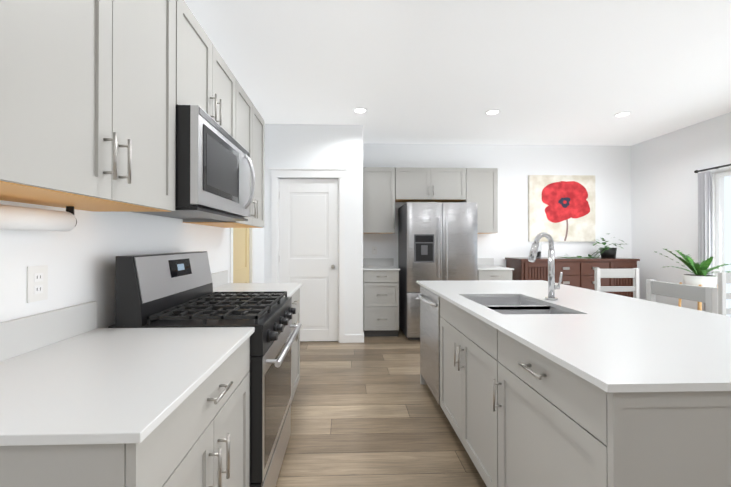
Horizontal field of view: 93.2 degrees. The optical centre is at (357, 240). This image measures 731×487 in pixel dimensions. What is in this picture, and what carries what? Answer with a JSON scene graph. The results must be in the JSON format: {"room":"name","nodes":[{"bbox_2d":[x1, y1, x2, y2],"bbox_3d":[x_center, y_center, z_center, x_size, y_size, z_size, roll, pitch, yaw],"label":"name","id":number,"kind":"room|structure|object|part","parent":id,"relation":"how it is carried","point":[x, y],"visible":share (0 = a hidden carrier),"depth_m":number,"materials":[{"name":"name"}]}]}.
{"room":"kitchen","nodes":[
{"label":"kitchen","id":0,"kind":"room"},
{"bbox_2d":[0,200,263,327],"bbox_3d":[-1.146,-0.111,0.784,0.200,2.740,8.900,0,0,-2],"label":"wall","id":1,"kind":"structure","parent":0,"point":[79,259],"depth_m":1.40,"materials":[{"name":"white paint"}]},
{"bbox_2d":[27,265,47,302],"bbox_3d":[-1.054,0.141,1.141,0.007,0.116,0.072,0,0,-2],"label":"electrical outlet","id":2,"kind":"object","parent":1,"relation":"attached to","point":[37,283],"visible":1,"depth_m":1.14,"materials":[{"name":"white plastic"}]},
{"bbox_2d":[0,0,175,211],"bbox_3d":[-0.870,-0.575,1.018,0.362,0.910,0.765,0,0,-2],"label":"upper cabinet","id":3,"kind":"object","parent":1,"relation":"attached to","point":[87,105],"visible":1,"depth_m":0.95,"materials":[{"name":"grey wood"}]},
{"bbox_2d":[0,204,76,231],"bbox_3d":[-0.983,-0.076,1.008,0.068,0.088,0.373,0,0,-2],"label":"paper towel","id":4,"kind":"object","parent":3,"relation":"attached to","point":[19,218],"visible":1,"depth_m":1.03,"materials":[{"name":"white paper"}]},
{"bbox_2d":[176,0,235,139],"bbox_3d":[-0.894,-0.791,1.784,0.362,0.470,0.760,0,0,-2],"label":"upper cabinet","id":5,"kind":"object","parent":1,"relation":"attached to","point":[205,80],"visible":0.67,"depth_m":1.67,"materials":[{"name":"grey wood"}]},
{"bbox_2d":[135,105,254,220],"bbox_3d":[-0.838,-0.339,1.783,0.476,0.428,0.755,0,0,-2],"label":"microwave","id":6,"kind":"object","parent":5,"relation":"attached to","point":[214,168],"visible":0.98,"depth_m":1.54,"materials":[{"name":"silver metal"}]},
{"bbox_2d":[183,79,264,227],"bbox_3d":[-0.919,-0.568,2.547,0.362,0.910,0.764,0,0,-2],"label":"upper cabinet","id":7,"kind":"object","parent":1,"relation":"attached to","point":[250,130],"visible":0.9,"depth_m":2.56,"materials":[{"name":"grey wood"}]},
{"bbox_2d":[233,228,248,282],"bbox_3d":[-1.165,0.242,3.403,0.043,2.044,0.588,0,0,-2],"label":"door","id":8,"kind":"structure","parent":1,"relation":"in","point":[240,255],"depth_m":3.42,"materials":[{"name":"beige wood"}]},
{"bbox_2d":[230,228,253,282],"bbox_3d":[-1.121,0.189,3.405,0.020,2.165,0.756,0,0,-2],"label":"door frame","id":9,"kind":"structure","parent":1,"relation":"attached to","point":[231,255],"depth_m":3.39,"materials":[{"name":"white wood"}]},
{"bbox_2d":[264,124,362,334],"bbox_3d":[-0.556,-0.092,4.735,1.235,2.740,0.800,0,0,-2],"label":"wall","id":10,"kind":"structure","parent":0,"point":[311,146],"depth_m":4.35,"materials":[{"name":"white paint"}]},
{"bbox_2d":[269,168,346,342],"bbox_3d":[-0.611,0.184,4.376,0.969,2.185,0.152,0,0,-2],"label":"door frame","id":11,"kind":"structure","parent":10,"relation":"attached to","point":[339,174],"depth_m":4.33,"materials":[{"name":"white wood"}]},
{"bbox_2d":[279,179,337,340],"bbox_3d":[-0.610,0.243,4.347,0.746,2.050,0.108,0,0,-2],"label":"pantry door","id":12,"kind":"structure","parent":10,"relation":"in","point":[308,234],"depth_m":4.37,"materials":[{"name":"white wood"}]},
{"bbox_2d":[345,332,363,342],"bbox_3d":[1.649,1.212,0.807,5.389,0.095,8.780,0,0,-2],"label":"baseboard","id":13,"kind":"structure","parent":10,"relation":"attached to","point":[354,338],"depth_m":4.33,"materials":[{"name":"white wood"}]},
{"bbox_2d":[275,327,486,486],"bbox_3d":[1.599,1.309,0.806,7.290,0.100,9.020,0,0,-2],"label":"floor","id":14,"kind":"structure","parent":0,"point":[369,412],"depth_m":2.37,"materials":[{"name":"brown wood"}]},
{"bbox_2d":[0,337,249,486],"bbox_3d":[-0.720,0.816,1.012,0.662,0.889,0.767,0,0,-2],"label":"base cabinet","id":15,"kind":"object","parent":14,"relation":"on","point":[199,436],"visible":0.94,"depth_m":0.81,"materials":[{"name":"grey"}]},
{"bbox_2d":[0,301,254,445],"bbox_3d":[-0.727,0.304,1.007,0.646,0.129,0.784,0,0,-2],"label":"countertop","id":16,"kind":"structure","parent":15,"relation":"on","point":[72,375],"depth_m":0.91,"materials":[{"name":"white stone"}]},
{"bbox_2d":[108,251,301,486],"bbox_3d":[-0.674,0.664,1.781,0.688,1.200,0.755,0,0,-2],"label":"range","id":17,"kind":"object","parent":14,"relation":"on","point":[167,290],"visible":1,"depth_m":1.54,"materials":[{"name":"black metal"}]},
{"bbox_2d":[290,288,299,404],"bbox_3d":[-0.769,0.823,2.541,0.662,0.889,0.762,0,0,-2],"label":"base cabinet","id":18,"kind":"object","parent":14,"relation":"on","point":[295,296],"visible":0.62,"depth_m":2.73,"materials":[{"name":"grey wood"}]},
{"bbox_2d":[211,270,301,296],"bbox_3d":[-0.777,0.312,2.550,0.646,0.129,0.778,0,0,-2],"label":"countertop","id":19,"kind":"structure","parent":18,"relation":"on","point":[220,282],"depth_m":2.67,"materials":[{"name":"white stone"}]},
{"bbox_2d":[363,270,398,336],"bbox_3d":[0.303,0.834,4.824,0.482,0.889,0.662,0,0,-2],"label":"base cabinet","id":20,"kind":"object","parent":14,"relation":"on","point":[380,302],"visible":0.94,"depth_m":4.54,"materials":[{"name":"grey wood"}]},
{"bbox_2d":[363,258,399,269],"bbox_3d":[0.308,0.323,4.835,0.494,0.129,0.645,0,0,-2],"label":"countertop","id":21,"kind":"structure","parent":20,"relation":"on","point":[378,263],"depth_m":5.13,"materials":[{"name":"white stone"}]},
{"bbox_2d":[398,202,477,339],"bbox_3d":[1.082,0.394,4.745,0.910,1.768,0.821,0,0,-2],"label":"refrigerator","id":22,"kind":"object","parent":14,"relation":"on","point":[437,241],"visible":0.77,"depth_m":4.40,"materials":[{"name":"grey metal"}]},
{"bbox_2d":[478,270,511,279],"bbox_3d":[1.823,0.834,4.873,0.460,0.889,0.662,0,0,-2],"label":"base cabinet","id":23,"kind":"object","parent":14,"relation":"on","point":[494,274],"visible":0.19,"depth_m":4.58,"materials":[{"name":"grey wood"}]},
{"bbox_2d":[478,258,513,269],"bbox_3d":[1.825,0.323,4.884,0.485,0.129,0.645,0,0,-2],"label":"countertop","id":24,"kind":"structure","parent":23,"relation":"on","point":[485,263],"depth_m":5.17,"materials":[{"name":"white stone"}]},
{"bbox_2d":[505,257,639,297],"bbox_3d":[3.065,0.764,4.981,1.670,1.030,0.494,0,0,-2],"label":"sideboard","id":25,"kind":"object","parent":14,"relation":"on","point":[579,272],"visible":0.29,"depth_m":4.76,"materials":[{"name":"brown wood"}]},
{"bbox_2d":[536,241,541,257],"bbox_3d":[2.591,0.129,4.956,0.098,0.239,0.100,0,0,-2],"label":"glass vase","id":26,"kind":"object","parent":25,"relation":"on","point":[539,251],"visible":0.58,"depth_m":4.91,"materials":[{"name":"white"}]},
{"bbox_2d":[560,237,626,257],"bbox_3d":[3.361,0.072,4.950,1.088,0.352,0.347,0,0,-11],"label":"pothos plant","id":27,"kind":"object","parent":25,"relation":"on","point":[606,252],"visible":1,"depth_m":4.93,"materials":[{"name":"green plant"}]},
{"bbox_2d":[416,280,730,486],"bbox_3d":[1.146,0.809,1.994,1.160,0.911,2.280,0,0,-2],"label":"kitchen island","id":28,"kind":"object","parent":14,"relation":"on","point":[517,413],"depth_m":1.18,"materials":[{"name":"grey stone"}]},
{"bbox_2d":[419,286,440,404],"bbox_3d":[0.844,0.831,2.760,0.664,0.874,0.607,0,0,-2],"label":"dishwasher","id":29,"kind":"object","parent":28,"relation":"in","point":[430,316],"visible":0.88,"depth_m":2.68,"materials":[{"name":"grey metal"}]},
{"bbox_2d":[466,297,573,313],"bbox_3d":[0.896,0.474,1.988,0.460,0.200,0.700,0,0,-2],"label":"sink","id":30,"kind":"object","parent":28,"relation":"in","point":[503,305],"depth_m":1.98,"materials":[{"name":"silver metal"}]},
{"bbox_2d":[528,232,562,300],"bbox_3d":[1.124,0.151,2.066,0.228,0.404,0.089,0,0,-2],"label":"faucet","id":31,"kind":"object","parent":28,"relation":"on","point":[552,286],"visible":1,"depth_m":2.06,"materials":[{"name":"silver metal"}]},
{"bbox_3d":[1.148,0.464,1.996,1.155,0.221,2.280,0,0,-2],"label":"kitchen island top","id":32,"kind":"part","parent":28,"relation":"part of","materials":[{"name":"white stone"}]},
{"bbox_2d":[595,268,638,298],"bbox_3d":[2.582,0.771,3.226,0.430,1.000,0.430,0,0,-2],"label":"chair","id":33,"kind":"object","parent":14,"relation":"on","point":[633,273],"visible":0.1,"depth_m":3.41,"materials":[{"name":"grey wood"}]},
{"bbox_2d":[646,279,717,313],"bbox_3d":[1.825,0.766,2.166,0.430,1.000,0.430,0,0,-2],"label":"chair","id":34,"kind":"object","parent":14,"relation":"on","point":[708,296],"visible":0.15,"depth_m":2.12,"materials":[{"name":"grey wood"}]},
{"bbox_2d":[656,249,730,310],"bbox_3d":[3.780,0.677,3.787,0.597,1.193,0.824,0,0,-2],"label":"fern plant","id":35,"kind":"object","parent":14,"relation":"on","point":[699,277],"visible":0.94,"depth_m":3.79,"materials":[{"name":"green plant"}]},
{"bbox_2d":[718,272,730,314],"bbox_3d":[3.332,0.768,2.770,0.430,1.000,0.430,0,0,-2],"label":"chair","id":36,"kind":"object","parent":14,"relation":"on","point":[724,278],"visible":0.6,"depth_m":2.95,"materials":[{"name":"white wood"}]},
{"bbox_2d":[184,0,730,145],"bbox_3d":[1.209,-1.531,0.807,6.510,0.100,9.020,0,0,-2],"label":"ceiling","id":37,"kind":"structure","parent":0,"point":[559,72],"depth_m":2.90,"materials":[{"name":"white paint"}]},
{"bbox_2d":[353,107,367,113],"bbox_3d":[0.035,-1.462,3.880,0.170,0.007,0.170,0,0,-2],"label":"recessed light","id":38,"kind":"object","parent":37,"relation":"in","point":[359,110],"visible":1,"depth_m":3.87,"materials":[{"name":"white"}]},
{"bbox_2d":[485,109,500,114],"bbox_3d":[1.544,-1.462,3.929,0.170,0.007,0.170,0,0,-2],"label":"recessed light","id":39,"kind":"object","parent":37,"relation":"in","point":[493,112],"visible":1,"depth_m":3.93,"materials":[{"name":"white"}]},
{"bbox_2d":[614,111,631,116],"bbox_3d":[3.072,-1.462,3.998,0.170,0.007,0.170,0,0,-2],"label":"recessed light","id":40,"kind":"object","parent":37,"relation":"in","point":[623,114],"visible":0.98,"depth_m":3.99,"materials":[{"name":"white"}]},
{"bbox_2d":[363,143,631,267],"bbox_3d":[1.505,-0.089,5.262,5.630,2.740,0.120,0,0,-2],"label":"wall","id":41,"kind":"structure","parent":0,"point":[608,167],"depth_m":5.24,"materials":[{"name":"white paint"}]},
{"bbox_2d":[363,167,394,232],"bbox_3d":[0.305,-0.571,4.981,0.452,0.920,0.362,0,0,-2],"label":"upper cabinet","id":42,"kind":"object","parent":41,"relation":"attached to","point":[378,199],"visible":0.94,"depth_m":4.84,"materials":[{"name":"grey wood"}]},
{"bbox_2d":[395,167,465,201],"bbox_3d":[1.034,-0.806,5.006,1.000,0.450,0.362,0,0,-2],"label":"upper cabinet","id":43,"kind":"object","parent":41,"relation":"attached to","point":[430,184],"visible":0.94,"depth_m":4.87,"materials":[{"name":"grey wood"}]},
{"bbox_2d":[461,168,497,233],"bbox_3d":[1.762,-0.571,5.028,0.452,0.920,0.362,0,0,-2],"label":"upper cabinet","id":44,"kind":"object","parent":41,"relation":"attached to","point":[482,188],"visible":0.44,"depth_m":4.89,"materials":[{"name":"grey wood"}]},
{"bbox_2d":[528,175,594,241],"bbox_3d":[3.100,-0.490,5.232,1.015,1.000,0.044,0,0,-2],"label":"framed picture","id":45,"kind":"object","parent":41,"relation":"attached to","point":[561,208],"visible":0.98,"depth_m":5.21,"materials":[{"name":"paper"}]},
{"bbox_2d":[631,112,730,309],"bbox_3d":[4.403,-0.111,0.903,0.120,2.740,8.780,0,0,-2],"label":"wall","id":46,"kind":"structure","parent":0,"point":[664,195],"depth_m":4.63,"materials":[{"name":"white paint"}]},
{"bbox_2d":[694,164,730,172],"bbox_3d":[4.246,-0.858,2.487,0.090,0.040,3.550,0,0,-2],"label":"curtain rod","id":47,"kind":"object","parent":46,"relation":"attached to","point":[697,171],"visible":1,"depth_m":4.06,"materials":[{"name":"grey metal"}]},
{"bbox_2d":[698,171,709,311],"bbox_3d":[4.167,0.215,4.156,0.051,2.080,0.130,0,0,-2],"label":"panel","id":48,"kind":"object","parent":47,"relation":"hanging from","point":[704,216],"visible":0.65,"depth_m":4.15,"materials":[{"name":"grey fabric"}]},
{"bbox_2d":[715,171,730,287],"bbox_3d":[4.351,0.207,2.516,0.060,2.038,3.208,0,0,-2],"label":"window","id":49,"kind":"structure","parent":46,"relation":"in","point":[719,225],"depth_m":4.07,"materials":[{"name":"white"}]}
]}

